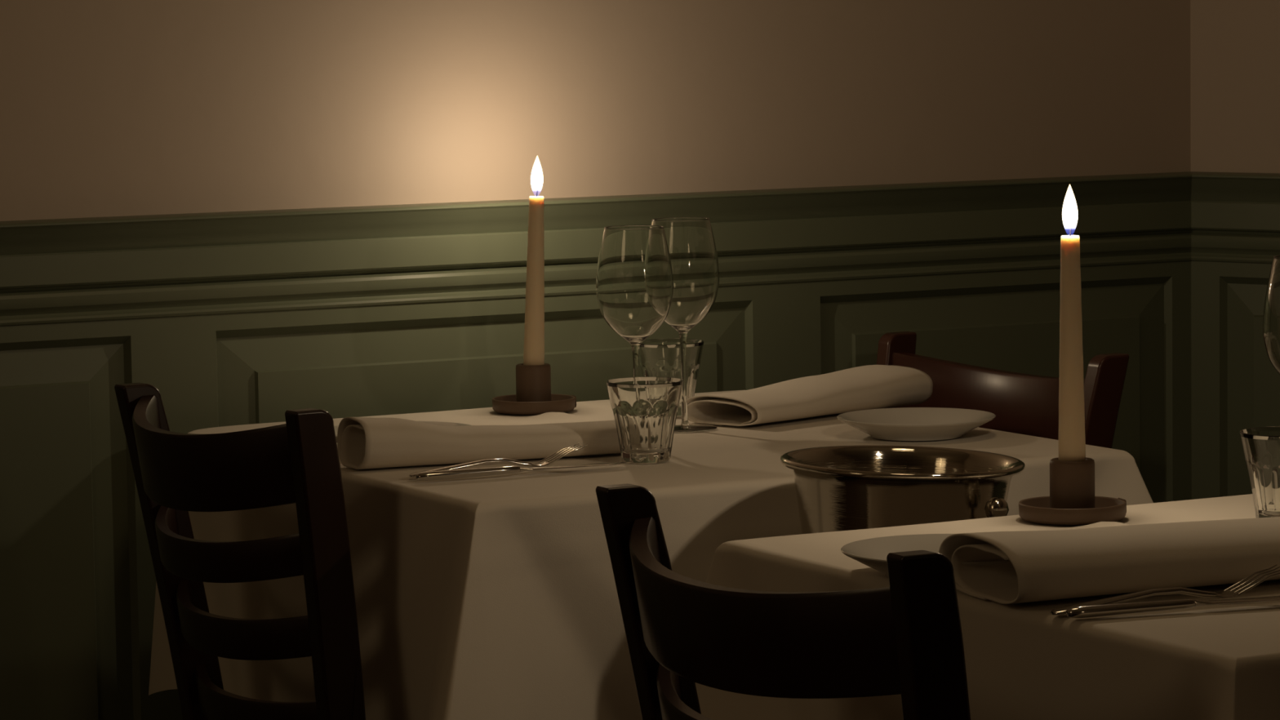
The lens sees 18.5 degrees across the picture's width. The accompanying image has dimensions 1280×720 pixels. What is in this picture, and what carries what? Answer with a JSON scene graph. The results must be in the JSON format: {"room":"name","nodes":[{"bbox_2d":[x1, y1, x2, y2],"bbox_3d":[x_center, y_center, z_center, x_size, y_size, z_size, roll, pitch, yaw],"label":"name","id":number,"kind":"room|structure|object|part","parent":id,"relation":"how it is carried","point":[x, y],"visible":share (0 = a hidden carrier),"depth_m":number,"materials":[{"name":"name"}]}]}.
{"room":"restaurant dining room","nodes":[
{"label":"restaurant dining room","id":0,"kind":"room"},
{"bbox_2d":[0,0,1191,221],"bbox_3d":[-1.755,-0.948,4.184,5.786,1.704,0.100,-4,6,-28],"label":"wall","id":1,"kind":"structure","parent":0,"point":[108,108],"depth_m":5.07,"materials":[{"name":"beige paint"}]},
{"bbox_2d":[0,261,1191,719],"bbox_3d":[-1.752,0.399,4.287,5.736,0.996,0.120,-4,6,-28],"label":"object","id":2,"kind":"structure","parent":1,"relation":"attached to","point":[77,579],"depth_m":4.95,"materials":[{"name":"green paint"}]},
{"bbox_3d":[-0.988,0.337,4.653,0.833,0.690,0.012,-4,6,-28],"label":"panel","id":3,"kind":"part","parent":2,"relation":"part of","materials":[{"name":"green paint"}]},
{"bbox_3d":[-0.186,0.285,5.086,0.769,0.690,0.012,-4,6,-28],"label":"panel","id":4,"kind":"part","parent":2,"relation":"part of","materials":[{"name":"green paint"}]},
{"bbox_3d":[-1.740,0.031,4.221,5.736,0.020,0.016,-4,6,-28],"label":"rail","id":5,"kind":"part","parent":2,"relation":"part of","materials":[{"name":"green paint"}]},
{"bbox_3d":[0.500,0.241,5.455,0.581,0.690,0.012,-4,6,-28],"label":"panel","id":6,"kind":"part","parent":2,"relation":"part of","materials":[{"name":"green paint"}]},
{"bbox_2d":[0,171,1191,326],"bbox_3d":[-1.729,-0.042,4.213,5.756,0.127,0.067,-4,6,-28],"label":"trim","id":7,"kind":"structure","parent":1,"relation":"attached to","point":[52,271],"depth_m":5.05,"materials":[{"name":"green paint"}]},
{"bbox_3d":[-1.734,0.000,4.228,5.756,0.040,0.042,-4,6,-28],"label":"bead moulding","id":8,"kind":"part","parent":7,"relation":"part of","materials":[{"name":"green paint"}]},
{"bbox_2d":[1190,0,1279,173],"bbox_3d":[2.098,-1.028,4.429,3.400,1.704,0.100,4,7,40],"label":"wall","id":9,"kind":"structure","parent":0,"point":[1235,44],"depth_m":5.51,"materials":[{"name":"beige paint"}]},
{"bbox_2d":[1191,261,1279,499],"bbox_3d":[2.111,0.317,4.545,3.400,0.996,0.121,4,7,40],"label":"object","id":10,"kind":"structure","parent":9,"relation":"attached to","point":[1235,384],"depth_m":5.55,"materials":[{"name":"green paint"}]},
{"bbox_3d":[2.082,-0.050,4.483,3.400,0.020,0.016,4,7,40],"label":"rail","id":11,"kind":"part","parent":10,"relation":"part of","materials":[{"name":"green paint"}]},
{"bbox_3d":[1.075,0.240,5.368,0.650,0.690,0.012,4,7,40],"label":"panel","id":12,"kind":"part","parent":10,"relation":"part of","materials":[{"name":"green paint"}]},
{"bbox_2d":[1191,171,1279,263],"bbox_3d":[2.069,-0.123,4.478,3.420,0.127,0.067,4,7,40],"label":"trim","id":13,"kind":"structure","parent":9,"relation":"attached to","point":[1235,216],"depth_m":5.51,"materials":[{"name":"green paint"}]},
{"bbox_3d":[2.078,-0.081,4.492,3.420,0.040,0.042,4,7,40],"label":"bead moulding","id":14,"kind":"part","parent":13,"relation":"part of","materials":[{"name":"green paint"}]},
{"bbox_3d":[0.528,1.172,1.482,7.200,0.100,7.321,-4,6,-28],"label":"floor","id":15,"kind":"structure","parent":0,"visible":0},
{"bbox_2d":[114,382,365,719],"bbox_3d":[-0.293,0.446,4.375,0.526,0.842,0.402,-5,6,-35],"label":"dining chair","id":16,"kind":"object","parent":15,"relation":"on","point":[297,460],"visible":0.94,"depth_m":4.15,"materials":[{"name":"brown wood"}]},
{"bbox_3d":[-0.521,0.445,4.421,0.103,0.842,0.064,-5,6,-35],"label":"post","id":17,"kind":"part","parent":16,"relation":"part of","materials":[{"name":"brown wood"}]},
{"bbox_3d":[-0.468,0.104,4.223,0.110,0.106,0.362,-5,6,-35],"label":"rail","id":18,"kind":"part","parent":16,"relation":"part of","materials":[{"name":"brown wood"}]},
{"bbox_3d":[-0.325,0.467,4.146,0.103,0.842,0.064,-5,6,-35],"label":"post","id":19,"kind":"part","parent":16,"relation":"part of","materials":[{"name":"brown wood"}]},
{"bbox_2d":[595,483,970,719],"bbox_3d":[0.273,0.536,3.282,0.523,0.845,0.512,-4,6,-27],"label":"dining chair","id":20,"kind":"object","parent":15,"relation":"on","point":[904,637],"visible":1,"depth_m":3.04,"materials":[{"name":"brown wood"}]},
{"bbox_3d":[0.027,0.528,3.407,0.103,0.845,0.064,-4,6,-27],"label":"post","id":21,"kind":"part","parent":20,"relation":"part of","materials":[{"name":"brown wood"}]},
{"bbox_3d":[0.084,0.205,3.156,0.110,0.106,0.469,-4,6,-27],"label":"rail","id":22,"kind":"part","parent":20,"relation":"part of","materials":[{"name":"brown wood"}]},
{"bbox_3d":[0.232,0.562,3.010,0.103,0.845,0.064,-4,6,-27],"label":"post","id":23,"kind":"part","parent":20,"relation":"part of","materials":[{"name":"brown wood"}]},
{"bbox_2d":[876,331,1128,448],"bbox_3d":[0.294,0.404,4.798,0.524,0.830,0.442,-4,6,-33],"label":"dining chair","id":24,"kind":"object","parent":15,"relation":"on","point":[1021,403],"visible":0.19,"depth_m":4.92,"materials":[{"name":"red wood"}]},
{"bbox_3d":[0.323,0.381,5.044,0.103,0.830,0.062,-4,6,-33],"label":"post","id":25,"kind":"part","parent":24,"relation":"part of","materials":[{"name":"red wood"}]},
{"bbox_3d":[0.461,0.053,4.880,0.110,0.106,0.400,-4,6,-33],"label":"rail","id":26,"kind":"part","parent":24,"relation":"part of","materials":[{"name":"red wood"}]},
{"bbox_3d":[0.532,0.407,4.728,0.103,0.830,0.062,-4,6,-33],"label":"post","id":27,"kind":"part","parent":24,"relation":"part of","materials":[{"name":"red wood"}]},
{"bbox_3d":[0.295,0.564,4.070,0.223,0.636,0.225,-4,6,-28],"label":"stand","id":28,"kind":"object","parent":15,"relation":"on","visible":0},
{"bbox_2d":[779,444,1025,533],"bbox_3d":[0.271,0.205,4.044,0.251,0.216,0.252,-1,5,-3],"label":"bucket","id":29,"kind":"object","parent":28,"relation":"on","point":[838,488],"visible":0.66,"depth_m":3.96,"materials":[{"name":"metal"}]},
{"bbox_3d":[0.359,0.150,3.947,0.025,0.025,0.025,-2,6,-28],"label":"knob","id":30,"kind":"part","parent":29,"relation":"part of","materials":[{"name":"metal"}]},
{"bbox_3d":[-0.008,0.468,4.613,0.767,0.746,0.810,-4,6,-28],"label":"dining table","id":31,"kind":"object","parent":15,"relation":"on","visible":0},
{"bbox_2d":[148,390,1153,719],"bbox_3d":[-0.004,0.256,4.549,1.058,0.333,1.017,-4,6,-28],"label":"tablecloth","id":32,"kind":"object","parent":31,"relation":"on","point":[492,597],"visible":0.31,"depth_m":4.16,"materials":[{"name":"white fabric"}]},
{"bbox_2d":[333,421,470,442],"bbox_3d":[-0.277,0.091,4.494,0.180,0.024,0.180,-4,6,-28],"label":"plate","id":33,"kind":"object","parent":32,"relation":"on","point":[443,424],"visible":0.02,"depth_m":4.55,"materials":[{"name":"white ceramic"}]},
{"bbox_2d":[337,417,620,469],"bbox_3d":[-0.169,0.083,4.385,0.333,0.055,0.100,-3,6,-24],"label":"rolled napkin","id":34,"kind":"object","parent":32,"relation":"on","point":[362,442],"visible":0.95,"depth_m":4.34,"materials":[{"name":"white fabric"}]},
{"bbox_2d":[408,443,587,477],"bbox_3d":[-0.155,0.109,4.268,0.206,0.024,0.025,-3,6,-26],"label":"fork","id":35,"kind":"object","parent":32,"relation":"on","point":[557,455],"visible":0.99,"depth_m":4.27,"materials":[{"name":"metal"}]},
{"bbox_3d":[-0.183,0.116,4.254,0.143,0.014,0.019,-3,6,-26],"label":"handle","id":36,"kind":"part","parent":35,"relation":"part of","materials":[{"name":"metal"}]},
{"bbox_2d":[415,462,631,480],"bbox_3d":[-0.123,0.118,4.242,0.253,0.009,0.021,-3,6,-24],"label":"table knife","id":37,"kind":"object","parent":32,"relation":"on","point":[468,473],"visible":1,"depth_m":4.22,"materials":[{"name":"metal"}]},
{"bbox_3d":[-0.184,0.122,4.214,0.119,0.009,0.014,-3,6,-24],"label":"handle","id":38,"kind":"part","parent":37,"relation":"part of","materials":[{"name":"metal"}]},
{"bbox_3d":[-0.069,0.115,4.267,0.134,0.007,0.021,-3,6,-24],"label":"blade","id":39,"kind":"part","parent":37,"relation":"part of","materials":[{"name":"metal"}]},
{"bbox_2d":[492,363,576,414],"bbox_3d":[-0.133,0.034,4.895,0.104,0.058,0.104,-5,7,-40],"label":"candle holder","id":40,"kind":"object","parent":32,"relation":"on","point":[533,396],"visible":1,"depth_m":4.87,"materials":[{"name":"brown wood"}]},
{"bbox_2d":[515,363,551,401],"bbox_3d":[-0.133,0.033,4.895,0.049,0.056,0.049,-5,7,-40],"label":"cup","id":41,"kind":"object","parent":40,"relation":"on","point":[533,383],"depth_m":4.88,"materials":[{"name":"brown wood"}]},
{"bbox_2d":[523,187,544,365],"bbox_3d":[-0.134,-0.110,4.883,0.029,0.289,0.028,0,5,13],"label":"candle","id":42,"kind":"object","parent":40,"relation":"in","point":[534,331],"visible":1,"depth_m":4.88,"materials":[{"name":"beige wax"}]},
{"bbox_3d":[-0.132,0.055,4.897,0.104,0.016,0.104,-5,7,-40],"label":"dish","id":43,"kind":"part","parent":40,"relation":"part of","materials":[{"name":"brown wood"}]},
{"bbox_2d":[595,225,673,377],"bbox_3d":[-0.005,-0.028,4.510,0.089,0.251,0.089,4,7,44],"label":"wine glass","id":44,"kind":"object","parent":32,"relation":"on","point":[634,282],"visible":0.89,"depth_m":4.47,"materials":[{"name":"clear glass"}]},
{"bbox_3d":[-0.004,0.038,4.516,0.010,0.108,0.010,-4,6,-28],"label":"stem","id":45,"kind":"part","parent":44,"relation":"part of","materials":[{"name":"clear glass"}]},
{"bbox_2d":[605,377,683,463],"bbox_3d":[0.006,0.068,4.347,0.086,0.090,0.086,2,6,31],"label":"tumbler","id":46,"kind":"object","parent":32,"relation":"on","point":[645,409],"visible":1,"depth_m":4.32,"materials":[{"name":"clear glass"}]},
{"bbox_2d":[638,338,704,416],"bbox_3d":[0.037,0.022,4.837,0.086,0.090,0.086,-2,5,-14],"label":"tumbler","id":47,"kind":"object","parent":32,"relation":"on","point":[658,357],"visible":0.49,"depth_m":4.81,"materials":[{"name":"clear glass"}]},
{"bbox_2d":[651,217,719,432],"bbox_3d":[0.051,-0.042,4.661,0.089,0.251,0.089,-3,6,-21],"label":"wine glass","id":48,"kind":"object","parent":32,"relation":"on","point":[691,242],"visible":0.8,"depth_m":4.62,"materials":[{"name":"clear glass"}]},
{"bbox_3d":[0.052,0.024,4.668,0.010,0.108,0.010,-4,6,-28],"label":"stem","id":49,"kind":"part","parent":48,"relation":"part of","materials":[{"name":"clear glass"}]},
{"bbox_2d":[651,217,719,334],"bbox_3d":[0.050,-0.099,4.656,0.089,0.138,0.089,-4,6,-28],"label":"bowl","id":50,"kind":"object","parent":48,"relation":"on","point":[691,242],"depth_m":4.62,"materials":[{"name":"clear glass"}]},
{"bbox_2d":[681,364,933,426],"bbox_3d":[0.213,0.042,4.798,0.333,0.051,0.137,-6,7,-42],"label":"rolled napkin","id":51,"kind":"object","parent":32,"relation":"on","point":[868,387],"visible":0.98,"depth_m":4.76,"materials":[{"name":"white fabric"}]},
{"bbox_2d":[836,407,995,440],"bbox_3d":[0.321,0.076,4.559,0.184,0.024,0.184,-4,6,-28],"label":"plate","id":52,"kind":"object","parent":32,"relation":"on","point":[903,424],"visible":1,"depth_m":4.57,"materials":[{"name":"white ceramic"}]},
{"bbox_3d":[0.634,0.552,3.589,0.778,0.746,0.753,-4,6,-28],"label":"dining table","id":53,"kind":"object","parent":15,"relation":"on","visible":0},
{"bbox_2d":[695,493,1279,719],"bbox_3d":[0.639,0.336,3.574,1.012,0.334,1.006,-4,6,-28],"label":"tablecloth","id":54,"kind":"object","parent":53,"relation":"on","point":[1024,661],"visible":0.48,"depth_m":3.26,"materials":[{"name":"white fabric"}]},
{"bbox_2d":[840,533,1009,577],"bbox_3d":[0.269,0.177,3.465,0.184,0.024,0.184,-4,6,-28],"label":"plate","id":55,"kind":"object","parent":54,"relation":"on","point":[873,553],"visible":0.33,"depth_m":3.52,"materials":[{"name":"white ceramic"}]},
{"bbox_2d":[1018,457,1126,524],"bbox_3d":[0.420,0.125,3.813,0.104,0.058,0.104,-5,7,-40],"label":"candle holder","id":56,"kind":"object","parent":54,"relation":"on","point":[1072,500],"visible":1,"depth_m":3.79,"materials":[{"name":"brown wood"}]},
{"bbox_2d":[1058,224,1085,461],"bbox_3d":[0.417,-0.022,3.799,0.027,0.296,0.027,-4,6,-28],"label":"candle","id":57,"kind":"object","parent":56,"relation":"in","point":[1072,439],"visible":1,"depth_m":3.79,"materials":[{"name":"beige wax"}]},
{"bbox_3d":[0.420,0.146,3.815,0.104,0.016,0.104,-5,7,-40],"label":"dish","id":58,"kind":"part","parent":56,"relation":"part of","materials":[{"name":"brown wood"}]},
{"bbox_2d":[938,516,1279,604],"bbox_3d":[0.466,0.165,3.390,0.402,0.054,0.156,-3,6,-23],"label":"rolled napkin","id":59,"kind":"object","parent":54,"relation":"on","point":[1053,564],"visible":0.97,"depth_m":3.32,"materials":[{"name":"white fabric"}]},
{"bbox_2d":[1049,564,1279,615],"bbox_3d":[0.442,0.192,3.270,0.229,0.024,0.025,-3,6,-25],"label":"fork","id":60,"kind":"object","parent":54,"relation":"on","point":[1227,593],"visible":1,"depth_m":3.28,"materials":[{"name":"metal"}]},
{"bbox_3d":[0.410,0.199,3.256,0.158,0.014,0.019,-3,6,-25],"label":"handle","id":61,"kind":"part","parent":60,"relation":"part of","materials":[{"name":"metal"}]},
{"bbox_2d":[1066,595,1279,617],"bbox_3d":[0.464,0.201,3.243,0.244,0.009,0.021,-3,6,-19],"label":"table knife","id":62,"kind":"object","parent":54,"relation":"on","point":[1095,611],"visible":1,"depth_m":3.22,"materials":[{"name":"metal"}]},
{"bbox_3d":[0.403,0.204,3.221,0.114,0.009,0.014,-3,6,-19],"label":"handle","id":63,"kind":"part","parent":62,"relation":"part of","materials":[{"name":"metal"}]},
{"bbox_3d":[0.518,0.198,3.261,0.129,0.007,0.021,-3,6,-19],"label":"blade","id":64,"kind":"part","parent":62,"relation":"part of","materials":[{"name":"metal"}]},
{"bbox_2d":[1240,426,1279,518],"bbox_3d":[0.617,0.113,3.753,0.086,0.090,0.086,1,6,20],"label":"tumbler","id":65,"kind":"object","parent":54,"relation":"on","point":[1260,445],"visible":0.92,"depth_m":3.73,"materials":[{"name":"clear glass"}]},
{"bbox_2d":[1262,255,1279,374],"bbox_3d":[0.654,0.024,3.840,0.089,0.251,0.089,-2,5,-11],"label":"wine glass","id":66,"kind":"object","parent":54,"relation":"on","point":[1271,317],"visible":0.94,"depth_m":3.82,"materials":[{"name":"clear glass"}]}
]}

